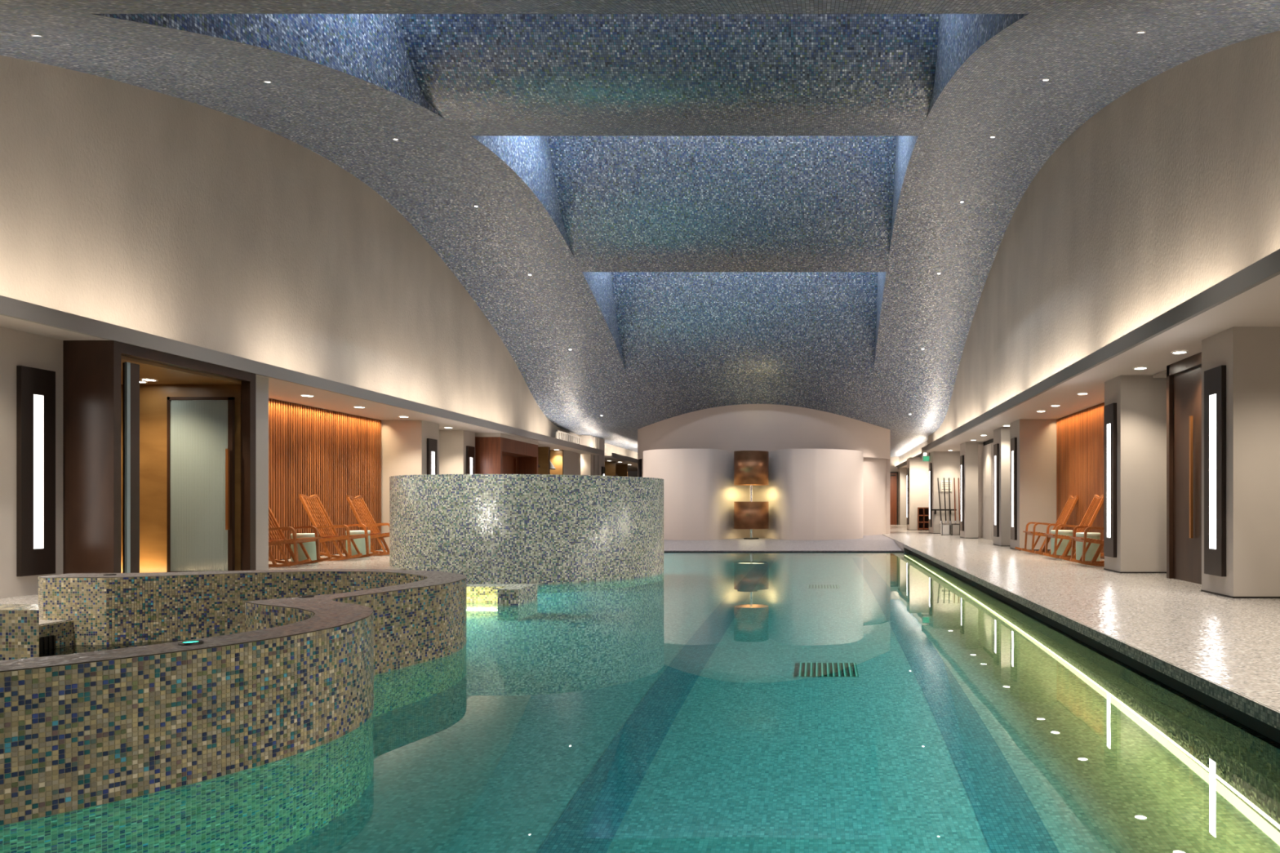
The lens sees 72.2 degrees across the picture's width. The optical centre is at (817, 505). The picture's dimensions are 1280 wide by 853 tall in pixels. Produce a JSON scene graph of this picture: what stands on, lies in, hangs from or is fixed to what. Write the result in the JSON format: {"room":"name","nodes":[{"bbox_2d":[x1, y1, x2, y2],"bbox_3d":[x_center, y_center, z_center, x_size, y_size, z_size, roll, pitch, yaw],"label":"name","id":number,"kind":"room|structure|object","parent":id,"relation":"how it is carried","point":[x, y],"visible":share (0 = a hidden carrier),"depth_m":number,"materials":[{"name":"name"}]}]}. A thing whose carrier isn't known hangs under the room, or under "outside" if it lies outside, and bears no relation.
{"room":"indoor swimming pool","nodes":[
{"label":"indoor swimming pool","id":0,"kind":"room"},
{"bbox_2d":[0,326,62,598],"bbox_3d":[-8.480,-0.440,1.235,0.240,2.780,16.470,0,0,0],"label":"wall","id":1,"kind":"structure","parent":0,"point":[17,348],"depth_m":8.88,"materials":[{"name":"beige paint"}]},
{"bbox_2d":[16,365,55,576],"bbox_3d":[-8.335,-0.360,9.100,0.050,2.200,0.400,0,0,0],"label":"wall sconce","id":2,"kind":"object","parent":1,"relation":"attached to","point":[35,387],"visible":1,"depth_m":9.05,"materials":[{"name":"grey"}]},
{"bbox_2d":[255,375,268,570],"bbox_3d":[-8.760,-0.440,12.080,1.680,2.780,0.440,0,0,0],"label":"wall","id":3,"kind":"structure","parent":0,"point":[261,383],"depth_m":12.15,"materials":[{"name":"beige paint"}]},
{"bbox_2d":[0,55,637,458],"bbox_3d":[-8.544,-3.987,19.500,0.001,4.275,53.000,0,0,0],"label":"wall","id":4,"kind":"structure","parent":0,"point":[125,205],"depth_m":12.26,"materials":[{"name":"paint"}]},
{"bbox_2d":[563,450,580,475],"bbox_3d":[-8.650,-0.440,29.200,0.500,2.780,2.000,0,0,0],"label":"wall","id":5,"kind":"structure","parent":0,"point":[571,460],"depth_m":29.12,"materials":[{"name":"beige paint"}]},
{"bbox_2d":[601,439,604,466],"bbox_3d":[-8.550,-0.775,32.175,0.900,3.450,0.450,0,0,0],"label":"wall","id":6,"kind":"structure","parent":0,"point":[602,440],"depth_m":32.25,"materials":[{"name":"beige paint"}]},
{"bbox_2d":[601,466,604,475],"bbox_3d":[-8.075,-0.360,32.100,0.050,2.200,0.400,0,0,0],"label":"wall sconce","id":7,"kind":"object","parent":6,"relation":"attached to","point":[602,468],"visible":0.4,"depth_m":31.93,"materials":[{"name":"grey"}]},
{"bbox_2d":[627,471,637,476],"bbox_3d":[-2.500,-1.840,45.900,19.000,6.000,0.200,0,0,0],"label":"wall","id":8,"kind":"structure","parent":0,"point":[631,473],"depth_m":45.80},
{"bbox_2d":[0,0,1279,457],"bbox_3d":[-2.122,-5.472,19.500,13.444,6.016,53.000,0,0,0],"label":"ceiling","id":9,"kind":"structure","parent":0,"point":[731,186],"depth_m":13.52,"materials":[{"name":"tile"}]},
{"bbox_2d":[31,34,42,36],"bbox_3d":[-7.016,-4.223,7.662,0.080,0.041,0.078,0,0,7],"label":"ceiling spotlight","id":10,"kind":"object","parent":9,"relation":"attached to","point":[34,35],"visible":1,"depth_m":7.64,"materials":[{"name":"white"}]},
{"bbox_2d":[1136,31,1146,33],"bbox_3d":[2.826,-4.141,7.462,0.080,0.042,0.078,0,0,7],"label":"ceiling spotlight","id":11,"kind":"object","parent":9,"relation":"attached to","point":[1137,32],"visible":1,"depth_m":7.44,"materials":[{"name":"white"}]},
{"bbox_2d":[0,551,1279,852],"bbox_3d":[-2.000,1.785,7.385,8.500,1.250,27.870,0,0,0],"label":"water","id":12,"kind":"object","parent":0,"point":[712,702],"visible":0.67,"depth_m":4.22,"materials":[{"name":"teal liquid"}]},
{"bbox_2d":[0,524,1279,729],"bbox_3d":[-2.500,1.205,19.500,19.000,0.510,53.000,0,0,0],"label":"floor","id":13,"kind":"structure","parent":0,"point":[1225,649],"depth_m":8.19,"materials":[{"name":"stone"}]},
{"bbox_2d":[62,340,255,573],"bbox_3d":[-8.975,-0.439,10.645,2.350,2.778,2.390,0,0,0],"label":"portal","id":14,"kind":"object","parent":13,"relation":"on","point":[159,476],"visible":0.68,"depth_m":11.62,"materials":[{"name":"brown wood"}]},
{"bbox_2d":[140,378,157,381],"bbox_3d":[-8.860,-1.661,11.300,0.188,0.012,0.188,0,0,0],"label":"recessed light","id":15,"kind":"object","parent":14,"relation":"attached to","point":[144,380],"visible":1,"depth_m":11.29,"materials":[{"name":"white"}]},
{"bbox_2d":[268,506,332,567],"bbox_3d":[-8.421,0.376,13.450,1.173,1.146,0.625,0,0,0],"label":"rocking chair","id":16,"kind":"object","parent":13,"relation":"on","point":[295,540],"visible":0.66,"depth_m":13.50,"materials":[{"name":"brown wood"}]},
{"bbox_2d":[290,533,319,563],"bbox_3d":[-8.450,0.705,14.050,0.400,0.490,0.400,0,0,0],"label":"stool","id":17,"kind":"object","parent":13,"relation":"on","point":[310,547],"visible":0.44,"depth_m":13.90,"materials":[{"name":"green ceramic"}]},
{"bbox_2d":[299,493,379,560],"bbox_3d":[-8.421,0.376,14.950,1.173,1.146,0.625,0,0,0],"label":"rocking chair","id":18,"kind":"object","parent":13,"relation":"on","point":[349,538],"visible":0.92,"depth_m":14.88,"materials":[{"name":"brown wood"}]},
{"bbox_2d":[346,530,370,557],"bbox_3d":[-8.450,0.705,15.680,0.400,0.490,0.400,0,0,0],"label":"stool","id":19,"kind":"object","parent":13,"relation":"on","point":[360,543],"visible":0.52,"depth_m":15.53,"materials":[{"name":"green ceramic"}]},
{"bbox_2d":[341,495,389,555],"bbox_3d":[-8.421,0.376,16.420,1.173,1.146,0.625,0,0,0],"label":"rocking chair","id":20,"kind":"object","parent":13,"relation":"on","point":[373,535],"visible":0.47,"depth_m":16.35,"materials":[{"name":"brown wood"}]},
{"bbox_2d":[381,420,439,550],"bbox_3d":[-9.050,-0.445,18.725,1.112,2.830,0.862,0,0,0],"label":"column","id":21,"kind":"structure","parent":13,"relation":"on","point":[403,442],"depth_m":18.30,"materials":[{"name":"beige paint"}]},
{"bbox_2d":[426,438,437,474],"bbox_3d":[-8.475,-0.360,18.740,0.050,2.200,0.400,0,0,0],"label":"wall sconce","id":22,"kind":"object","parent":21,"relation":"attached to","point":[432,444],"visible":0.4,"depth_m":18.70,"materials":[{"name":"grey"}]},
{"bbox_2d":[439,430,475,474],"bbox_3d":[-9.100,-0.445,21.050,1.012,2.830,0.712,0,0,0],"label":"column","id":23,"kind":"structure","parent":13,"relation":"on","point":[452,443],"depth_m":20.70,"materials":[{"name":"beige paint"}]},
{"bbox_2d":[466,445,474,474],"bbox_3d":[-8.575,-0.360,21.050,0.050,2.200,0.400,0,0,0],"label":"wall sconce","id":24,"kind":"object","parent":23,"relation":"attached to","point":[469,450],"visible":0.4,"depth_m":20.95,"materials":[{"name":"grey"}]},
{"bbox_2d":[475,432,537,474],"bbox_3d":[-8.600,-0.439,22.950,1.200,2.778,2.900,0,0,0],"label":"portal","id":25,"kind":"object","parent":13,"relation":"on","point":[495,453],"visible":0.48,"depth_m":21.97,"materials":[{"name":"brown wood"}]},
{"bbox_2d":[537,446,548,474],"bbox_3d":[-9.066,-0.439,25.900,1.569,2.778,1.462,0,0,0],"label":"booth","id":26,"kind":"object","parent":13,"relation":"on","point":[543,451],"visible":0.04,"depth_m":26.56,"materials":[{"name":"brown wood"}]},
{"bbox_2d":[548,447,563,475],"bbox_3d":[-9.066,-0.439,27.400,1.569,2.778,1.462,0,0,0],"label":"booth","id":27,"kind":"object","parent":13,"relation":"on","point":[555,456],"visible":0.09,"depth_m":28.06,"materials":[{"name":"brown paint"}]},
{"bbox_2d":[577,435,593,475],"bbox_3d":[-8.550,-0.765,30.575,0.912,3.470,0.362,0,0,0],"label":"column","id":28,"kind":"structure","parent":13,"relation":"on","point":[586,460],"depth_m":30.40,"materials":[{"name":"beige paint"}]},
{"bbox_2d":[593,436,597,475],"bbox_3d":[-8.550,-0.765,31.175,0.912,3.470,0.362,0,0,0],"label":"column","id":29,"kind":"structure","parent":13,"relation":"on","point":[595,439],"depth_m":31.07,"materials":[{"name":"paint"}]},
{"bbox_2d":[597,438,601,475],"bbox_3d":[-8.550,-0.765,31.775,0.912,3.470,0.362,0,0,0],"label":"column","id":30,"kind":"structure","parent":13,"relation":"on","point":[599,440],"depth_m":31.65,"materials":[{"name":"paint"}]},
{"bbox_2d":[604,461,617,475],"bbox_3d":[-9.059,-0.439,36.400,1.581,2.778,2.000,0,0,0],"label":"booth","id":31,"kind":"object","parent":13,"relation":"on","point":[610,466],"visible":0.19,"depth_m":35.40,"materials":[{"name":"orange wood"}]},
{"bbox_2d":[615,464,628,476],"bbox_3d":[-9.059,-0.439,38.600,1.581,2.778,2.000,0,0,0],"label":"booth","id":32,"kind":"object","parent":13,"relation":"on","point":[620,469],"visible":0.19,"depth_m":37.60,"materials":[{"name":"orange wood"}]},
{"bbox_2d":[733,450,768,539],"bbox_3d":[-1.930,-0.295,24.720,1.000,2.530,1.000,0,0,0],"label":"sculpture","id":33,"kind":"object","parent":13,"relation":"on","point":[751,468],"visible":1,"depth_m":24.30,"materials":[{"name":"brown metal"}]},
{"bbox_2d":[906,457,928,529],"bbox_3d":[3.950,-0.445,33.500,0.812,2.830,1.012,0,0,0],"label":"column","id":34,"kind":"structure","parent":13,"relation":"on","point":[918,471],"depth_m":33.00,"materials":[{"name":"beige paint"}]},
{"bbox_2d":[906,468,908,524],"bbox_3d":[3.525,-0.360,33.500,0.050,2.200,0.400,0,0,0],"label":"wall sconce","id":35,"kind":"object","parent":34,"relation":"attached to","point":[907,469],"visible":1,"depth_m":33.39,"materials":[{"name":"grey glass"}]},
{"bbox_2d":[917,507,928,530],"bbox_3d":[4.050,0.510,32.700,0.450,0.880,0.260,0,0,0],"label":"shelf unit","id":36,"kind":"object","parent":13,"relation":"on","point":[922,513],"visible":0.8,"depth_m":32.82,"materials":[{"name":"red wood"}]},
{"bbox_2d":[937,477,942,524],"bbox_3d":[4.017,0.010,28.022,0.087,1.847,0.340,0,0,-15],"label":"pole","id":37,"kind":"object","parent":13,"relation":"on","point":[940,522],"visible":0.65,"depth_m":28.03,"materials":[{"name":"grey metal"}]},
{"bbox_2d":[928,451,959,533],"bbox_3d":[4.750,-0.445,29.400,1.712,2.830,1.212,0,0,0],"label":"column","id":38,"kind":"structure","parent":13,"relation":"on","point":[946,464],"depth_m":28.80,"materials":[{"name":"beige paint"}]},
{"bbox_2d":[928,462,932,527],"bbox_3d":[3.875,-0.360,29.400,0.050,2.200,0.400,0,0,0],"label":"wall sconce","id":39,"kind":"object","parent":38,"relation":"attached to","point":[930,464],"visible":1,"depth_m":29.25,"materials":[{"name":"grey glass"}]},
{"bbox_2d":[930,509,956,514],"bbox_3d":[4.215,0.205,28.715,0.870,0.170,0.170,0,0,0],"label":"wall rail","id":40,"kind":"object","parent":38,"relation":"attached to","point":[934,510],"visible":0.81,"depth_m":28.63,"materials":[{"name":"grey metal"}]},
{"bbox_2d":[940,480,951,491],"bbox_3d":[4.330,-0.660,28.772,0.380,0.380,0.016,0,0,0],"label":"notice sign","id":41,"kind":"object","parent":38,"relation":"attached to","point":[946,482],"visible":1,"depth_m":28.77,"materials":[{"name":"beige paper"}]},
{"bbox_2d":[940,523,950,535],"bbox_3d":[4.100,0.765,27.448,0.270,0.370,0.265,0,0,0],"label":"bin","id":42,"kind":"object","parent":13,"relation":"on","point":[944,527],"visible":1,"depth_m":27.32,"materials":[{"name":"white plastic"}]},
{"bbox_2d":[943,477,946,523],"bbox_3d":[4.189,0.010,28.020,0.095,1.846,0.316,0,0,0],"label":"pole","id":43,"kind":"object","parent":13,"relation":"on","point":[945,521],"visible":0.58,"depth_m":28.02,"materials":[{"name":"grey metal"}]},
{"bbox_2d":[948,477,951,533],"bbox_3d":[4.337,0.010,28.020,0.090,1.846,0.316,0,0,0],"label":"pole","id":44,"kind":"object","parent":13,"relation":"on","point":[950,521],"visible":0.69,"depth_m":28.00,"materials":[{"name":"grey metal"}]},
{"bbox_2d":[953,477,956,523],"bbox_3d":[4.500,0.010,28.020,0.090,1.845,0.316,0,0,0],"label":"pole","id":45,"kind":"object","parent":13,"relation":"on","point":[955,521],"visible":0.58,"depth_m":28.01,"materials":[{"name":"wood"}]},
{"bbox_2d":[951,523,959,535],"bbox_3d":[4.420,0.765,27.448,0.270,0.370,0.265,0,0,0],"label":"bin","id":46,"kind":"object","parent":13,"relation":"on","point":[955,527],"visible":0.89,"depth_m":27.32,"materials":[{"name":"silver metal"}]},
{"bbox_2d":[957,477,959,523],"bbox_3d":[4.640,0.010,28.020,0.090,1.845,0.316,0,0,0],"label":"pole","id":47,"kind":"object","parent":13,"relation":"on","point":[958,477],"visible":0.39,"depth_m":28.02,"materials":[{"name":"red wood"}]},
{"bbox_2d":[960,442,978,538],"bbox_3d":[4.435,-0.445,25.050,0.382,2.830,0.912,0,0,0],"label":"column","id":48,"kind":"structure","parent":13,"relation":"on","point":[969,450],"depth_m":24.60,"materials":[{"name":"beige paint"}]},
{"bbox_2d":[960,455,964,531],"bbox_3d":[4.225,-0.360,25.000,0.050,2.200,0.400,0,0,0],"label":"wall sconce","id":49,"kind":"object","parent":48,"relation":"attached to","point":[962,457],"visible":1,"depth_m":24.86,"materials":[{"name":"grey"}]},
{"bbox_2d":[993,426,1009,546],"bbox_3d":[4.935,-0.445,20.330,1.342,2.830,0.872,0,0,0],"label":"column","id":50,"kind":"structure","parent":13,"relation":"on","point":[1001,435],"depth_m":19.90,"materials":[{"name":"beige paint"}]},
{"bbox_2d":[993,443,999,537],"bbox_3d":[4.245,-0.360,20.300,0.050,2.200,0.400,0,0,0],"label":"wall sconce","id":51,"kind":"object","parent":50,"relation":"attached to","point":[996,446],"visible":1,"depth_m":20.18,"materials":[{"name":"grey"}]},
{"bbox_2d":[1009,418,1057,550],"bbox_3d":[4.685,-0.445,18.510,0.842,2.830,0.892,0,0,0],"label":"column","id":52,"kind":"structure","parent":13,"relation":"on","point":[1036,437],"depth_m":18.07,"materials":[{"name":"beige paint"}]},
{"bbox_2d":[1010,437,1017,540],"bbox_3d":[4.245,-0.360,18.500,0.050,2.200,0.400,0,0,0],"label":"wall sconce","id":53,"kind":"object","parent":52,"relation":"attached to","point":[1013,441],"visible":1,"depth_m":18.33,"materials":[{"name":"grey"}]},
{"bbox_2d":[1014,495,1078,554],"bbox_3d":[4.521,0.376,16.750,1.173,1.146,0.625,0,0,0],"label":"rocking chair","id":54,"kind":"object","parent":13,"relation":"on","point":[1068,508],"visible":0.68,"depth_m":16.68,"materials":[{"name":"brown wood"}]},
{"bbox_2d":[1050,529,1072,555],"bbox_3d":[4.560,0.705,15.950,0.400,0.490,0.400,0,0,0],"label":"stool","id":55,"kind":"object","parent":13,"relation":"on","point":[1064,544],"visible":0.53,"depth_m":15.78,"materials":[{"name":"green ceramic"}]},
{"bbox_2d":[1034,494,1103,559],"bbox_3d":[4.521,0.376,15.200,1.173,1.146,0.625,0,0,0],"label":"rocking chair","id":56,"kind":"object","parent":13,"relation":"on","point":[1097,501],"visible":0.66,"depth_m":15.13,"materials":[{"name":"brown wood"}]},
{"bbox_2d":[1059,525,1104,566],"bbox_3d":[4.521,0.376,13.600,1.173,1.146,0.625,0,0,0],"label":"rocking chair","id":57,"kind":"object","parent":13,"relation":"on","point":[1093,562],"visible":0.5,"depth_m":13.31,"materials":[{"name":"brown wood"}]},
{"bbox_2d":[1075,532,1100,560],"bbox_3d":[4.560,0.705,14.400,0.400,0.490,0.400,0,0,0],"label":"stool","id":58,"kind":"object","parent":13,"relation":"on","point":[1091,552],"visible":0.57,"depth_m":14.23,"materials":[{"name":"green ceramic"}]},
{"bbox_2d":[1103,375,1166,573],"bbox_3d":[4.605,-0.445,12.320,0.722,2.830,0.692,0,0,0],"label":"column","id":59,"kind":"structure","parent":13,"relation":"on","point":[1140,401],"depth_m":11.98,"materials":[{"name":"beige paint"}]},
{"bbox_2d":[1103,403,1116,557],"bbox_3d":[4.225,-0.360,12.330,0.050,2.200,0.400,0,0,0],"label":"wall sconce","id":60,"kind":"object","parent":59,"relation":"attached to","point":[1110,410],"visible":1,"depth_m":12.24,"materials":[{"name":"grey"}]},
{"bbox_2d":[1200,326,1279,598],"bbox_3d":[5.375,-0.445,9.090,2.262,2.830,0.732,0,0,0],"label":"column","id":61,"kind":"structure","parent":13,"relation":"on","point":[1251,355],"depth_m":8.73,"materials":[{"name":"beige paint"}]},
{"bbox_2d":[1204,364,1226,576],"bbox_3d":[4.225,-0.360,9.080,0.050,2.200,0.400,0,0,0],"label":"wall sconce","id":62,"kind":"object","parent":61,"relation":"attached to","point":[1215,379],"visible":1,"depth_m":9.01,"materials":[{"name":"grey"}]},
{"bbox_2d":[39,550,1279,743],"bbox_3d":[-2.000,1.705,7.400,8.700,1.510,28.000,0,0,0],"label":"pool edge","id":63,"kind":"object","parent":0,"point":[63,632],"visible":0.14,"depth_m":6.44,"materials":[{"name":"tile"}]},
{"bbox_2d":[0,604,39,660],"bbox_3d":[-5.460,1.490,5.210,1.680,1.740,0.300,0,0,0],"label":"wall","id":64,"kind":"structure","parent":63,"relation":"on","point":[19,623],"depth_m":5.06,"materials":[{"name":"multicoloured tile"}]},
{"bbox_2d":[39,635,55,651],"bbox_3d":[-6.192,1.120,6.632,0.014,0.140,0.584,0,0,0],"label":"grille","id":65,"kind":"object","parent":63,"relation":"attached to","point":[47,642],"visible":0.21,"depth_m":6.86,"materials":[{"name":"black metal"}]},
{"bbox_2d":[0,568,466,826],"bbox_3d":[-4.229,1.480,5.084,3.520,1.760,5.986,0,0,-14],"label":"tiled wall","id":66,"kind":"structure","parent":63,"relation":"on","point":[276,674],"depth_m":3.87,"materials":[{"name":"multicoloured tile"}]},
{"bbox_2d":[102,573,116,575],"bbox_3d":[-6.100,0.596,7.350,0.090,0.009,0.090,0,0,0],"label":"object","id":67,"kind":"object","parent":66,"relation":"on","point":[104,574],"visible":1,"depth_m":7.34,"materials":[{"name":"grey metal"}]},
{"bbox_2d":[177,640,203,645],"bbox_3d":[-2.720,0.596,3.700,0.090,0.009,0.090,0,0,0],"label":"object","id":68,"kind":"object","parent":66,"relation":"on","point":[187,642],"visible":1,"depth_m":3.68,"materials":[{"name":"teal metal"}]},
{"bbox_2d":[297,595,314,597],"bbox_3d":[-3.360,0.596,5.600,0.090,0.009,0.090,0,0,0],"label":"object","id":69,"kind":"object","parent":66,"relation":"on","point":[301,596],"visible":1,"depth_m":5.57,"materials":[{"name":"grey metal"}]},
{"bbox_2d":[466,583,537,605],"bbox_3d":[-4.435,1.665,10.215,1.930,1.390,0.670,0,0,0],"label":"step","id":70,"kind":"structure","parent":63,"relation":"on","point":[505,594],"depth_m":10.20,"materials":[{"name":"tile"}]},
{"bbox_2d":[389,474,663,584],"bbox_3d":[-4.744,0.951,13.887,4.400,2.818,2.952,0,0,-10],"label":"tiled wall","id":71,"kind":"structure","parent":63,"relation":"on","point":[539,529],"depth_m":12.63,"materials":[{"name":"tile"}]},
{"bbox_2d":[643,448,862,540],"bbox_3d":[-1.930,-0.270,25.290,6.579,2.660,2.540,0,0,0],"label":"wall","id":72,"kind":"structure","parent":0,"point":[811,494],"depth_m":24.14,"materials":[{"name":"paint"}]},
{"bbox_2d":[637,404,890,535],"bbox_3d":[-1.825,-1.047,35.985,8.550,4.213,20.030,0,0,0],"label":"wall","id":73,"kind":"structure","parent":0,"point":[742,427],"depth_m":26.48,"materials":[{"name":"paint"}]},
{"bbox_2d":[889,457,899,466],"bbox_3d":[4.350,-2.065,44.100,4.100,1.070,0.200,0,0,0],"label":"wall","id":74,"kind":"structure","parent":0,"point":[894,461],"depth_m":44.00,"materials":[{"name":"beige paint"}]},
{"bbox_2d":[889,466,899,472],"bbox_3d":[4.300,-1.790,42.400,4.200,0.280,0.200,0,0,0],"label":"wall","id":75,"kind":"structure","parent":0,"point":[891,468],"depth_m":42.30,"materials":[{"name":"beige paint"}]},
{"bbox_2d":[889,471,897,524],"bbox_3d":[3.190,-0.360,42.200,1.540,2.620,0.200,0,0,0],"label":"door","id":76,"kind":"structure","parent":75,"relation":"in","point":[893,475],"depth_m":42.20,"materials":[{"name":"red wood"}]},
{"bbox_2d":[897,472,899,524],"bbox_3d":[4.875,-0.440,42.700,3.050,2.780,0.200,0,0,0],"label":"wall","id":77,"kind":"structure","parent":0,"point":[898,473],"depth_m":42.60,"materials":[{"name":"brown wood"}]},
{"bbox_2d":[899,467,906,525],"bbox_3d":[4.175,-0.440,41.050,0.450,2.780,0.100,0,0,0],"label":"wall","id":78,"kind":"structure","parent":0,"point":[902,470],"depth_m":41.00,"materials":[{"name":"grey paint"}]},
{"bbox_2d":[899,440,928,463],"bbox_3d":[4.200,-2.207,38.500,0.001,0.714,15.000,0,0,0],"label":"wall","id":79,"kind":"structure","parent":0,"point":[916,451],"depth_m":37.34,"materials":[{"name":"paint"}]},
{"bbox_2d":[977,444,983,537],"bbox_3d":[5.650,-0.440,24.780,1.500,2.780,8.040,0,0,0],"label":"wall","id":80,"kind":"structure","parent":0,"point":[980,446],"depth_m":25.66,"materials":[{"name":"beige paint"}]},
{"bbox_2d":[982,438,993,540],"bbox_3d":[4.810,-0.440,22.700,0.120,2.780,3.900,0,0,0],"label":"door","id":81,"kind":"structure","parent":80,"relation":"in","point":[988,447],"depth_m":23.80,"materials":[{"name":"grey"}]},
{"bbox_2d":[1056,402,1104,559],"bbox_3d":[5.083,-0.440,15.365,0.074,2.780,5.410,0,0,0],"label":"wall slats","id":82,"kind":"structure","parent":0,"point":[1079,434],"depth_m":16.35,"materials":[{"name":"brown wood"}]},
{"bbox_2d":[928,30,1279,454],"bbox_3d":[4.007,-3.987,12.000,0.001,4.275,38.000,0,0,0],"label":"wall","id":83,"kind":"structure","parent":0,"point":[1171,190],"depth_m":10.81,"materials":[{"name":"paint"}]},
{"bbox_2d":[1152,369,1166,377],"bbox_3d":[5.550,-1.810,10.700,1.700,0.040,2.600,0,0,0],"label":"wall","id":84,"kind":"structure","parent":0,"point":[1163,374],"depth_m":11.78,"materials":[{"name":"beige paint"}]},
{"bbox_2d":[1166,351,1201,584],"bbox_3d":[4.655,-0.440,10.320,0.170,2.780,1.720,0,0,0],"label":"door","id":85,"kind":"structure","parent":84,"relation":"in","point":[1184,377],"depth_m":10.74,"materials":[{"name":"brown wood"}]},
{"bbox_3d":[5.375,-0.440,39.400,2.050,2.780,12.800,0,0,0],"label":"wall","id":86,"kind":"structure","parent":0,"visible":0},
{"bbox_2d":[894,453,923,468],"bbox_3d":[5.273,-1.913,38.200,2.654,0.173,11.608,0,0,0],"label":"trim","id":87,"kind":"structure","parent":86,"relation":"attached to","point":[904,464],"depth_m":39.17,"materials":[{"name":"beige paint"}]},
{"bbox_3d":[-11.225,-0.335,19.500,0.150,2.990,53.000,0,0,0],"label":"wall","id":88,"kind":"structure","parent":0,"visible":0},
{"bbox_2d":[0,295,604,455],"bbox_3d":[-9.488,-1.913,12.000,3.424,0.173,38.008,0,0,0],"label":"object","id":89,"kind":"structure","parent":88,"relation":"attached to","point":[284,384],"depth_m":12.85,"materials":[{"name":"beige paint"}]},
{"bbox_2d":[299,394,314,396],"bbox_3d":[-8.490,-1.823,14.182,0.212,0.012,0.212,0,0,0],"label":"recessed light","id":90,"kind":"object","parent":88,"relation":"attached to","point":[303,395],"visible":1,"depth_m":14.16,"materials":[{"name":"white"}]},
{"bbox_2d":[555,430,580,444],"bbox_3d":[-8.274,-2.160,28.300,0.060,0.460,2.600,0,0,0],"label":"air vent","id":91,"kind":"object","parent":88,"relation":"attached to","point":[562,435],"visible":0.6,"depth_m":28.14,"materials":[{"name":"grey metal"}]},
{"bbox_2d":[604,453,637,471],"bbox_3d":[-9.488,-1.913,38.950,3.424,0.173,13.108,0,0,0],"label":"trim","id":92,"kind":"structure","parent":88,"relation":"attached to","point":[618,458],"depth_m":35.41,"materials":[{"name":"beige paint"}]},
{"bbox_3d":[6.500,-0.335,19.500,0.200,2.990,53.000,0,0,0],"label":"wall","id":93,"kind":"structure","parent":0,"visible":0},
{"bbox_2d":[921,452,930,462],"bbox_3d":[3.860,-1.675,29.497,0.520,0.310,0.046,0,0,0],"label":"exit sign","id":94,"kind":"object","parent":93,"relation":"hanging from","point":[924,458],"visible":0.75,"depth_m":29.48,"materials":[{"name":"green plastic"}]},
{"bbox_2d":[1076,392,1088,395],"bbox_3d":[4.325,-1.823,13.939,0.188,0.012,0.188,0,0,0],"label":"recessed light","id":95,"kind":"object","parent":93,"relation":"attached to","point":[1080,393],"visible":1,"depth_m":13.93,"materials":[{"name":"white"}]},
{"bbox_2d":[921,248,1279,453],"bbox_3d":[5.098,-1.913,11.300,3.004,0.173,36.608,0,0,0],"label":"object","id":96,"kind":"structure","parent":93,"relation":"attached to","point":[1251,296],"depth_m":10.06,"materials":[{"name":"beige paint"}]},
{"bbox_2d":[1133,366,1147,369],"bbox_3d":[4.290,-1.823,11.346,0.188,0.012,0.188,0,0,0],"label":"recessed light","id":97,"kind":"object","parent":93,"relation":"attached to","point":[1140,367],"visible":1,"depth_m":11.35,"materials":[{"name":"white glass"}]},
{"bbox_2d":[1171,350,1187,354],"bbox_3d":[4.308,-1.823,10.164,0.188,0.012,0.188,0,0,0],"label":"recessed light","id":98,"kind":"object","parent":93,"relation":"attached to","point":[1182,352],"visible":1,"depth_m":10.15,"materials":[{"name":"white"}]},
{"bbox_3d":[-10.200,-0.440,15.250,1.600,2.780,6.500,0,0,0],"label":"wall","id":99,"kind":"structure","parent":0,"visible":0},
{"bbox_2d":[268,398,381,561],"bbox_3d":[-9.373,-0.440,15.300,0.074,2.780,6.000,0,0,0],"label":"wall slats","id":100,"kind":"structure","parent":99,"relation":"attached to","point":[332,455],"depth_m":16.03,"materials":[{"name":"brown wood"}]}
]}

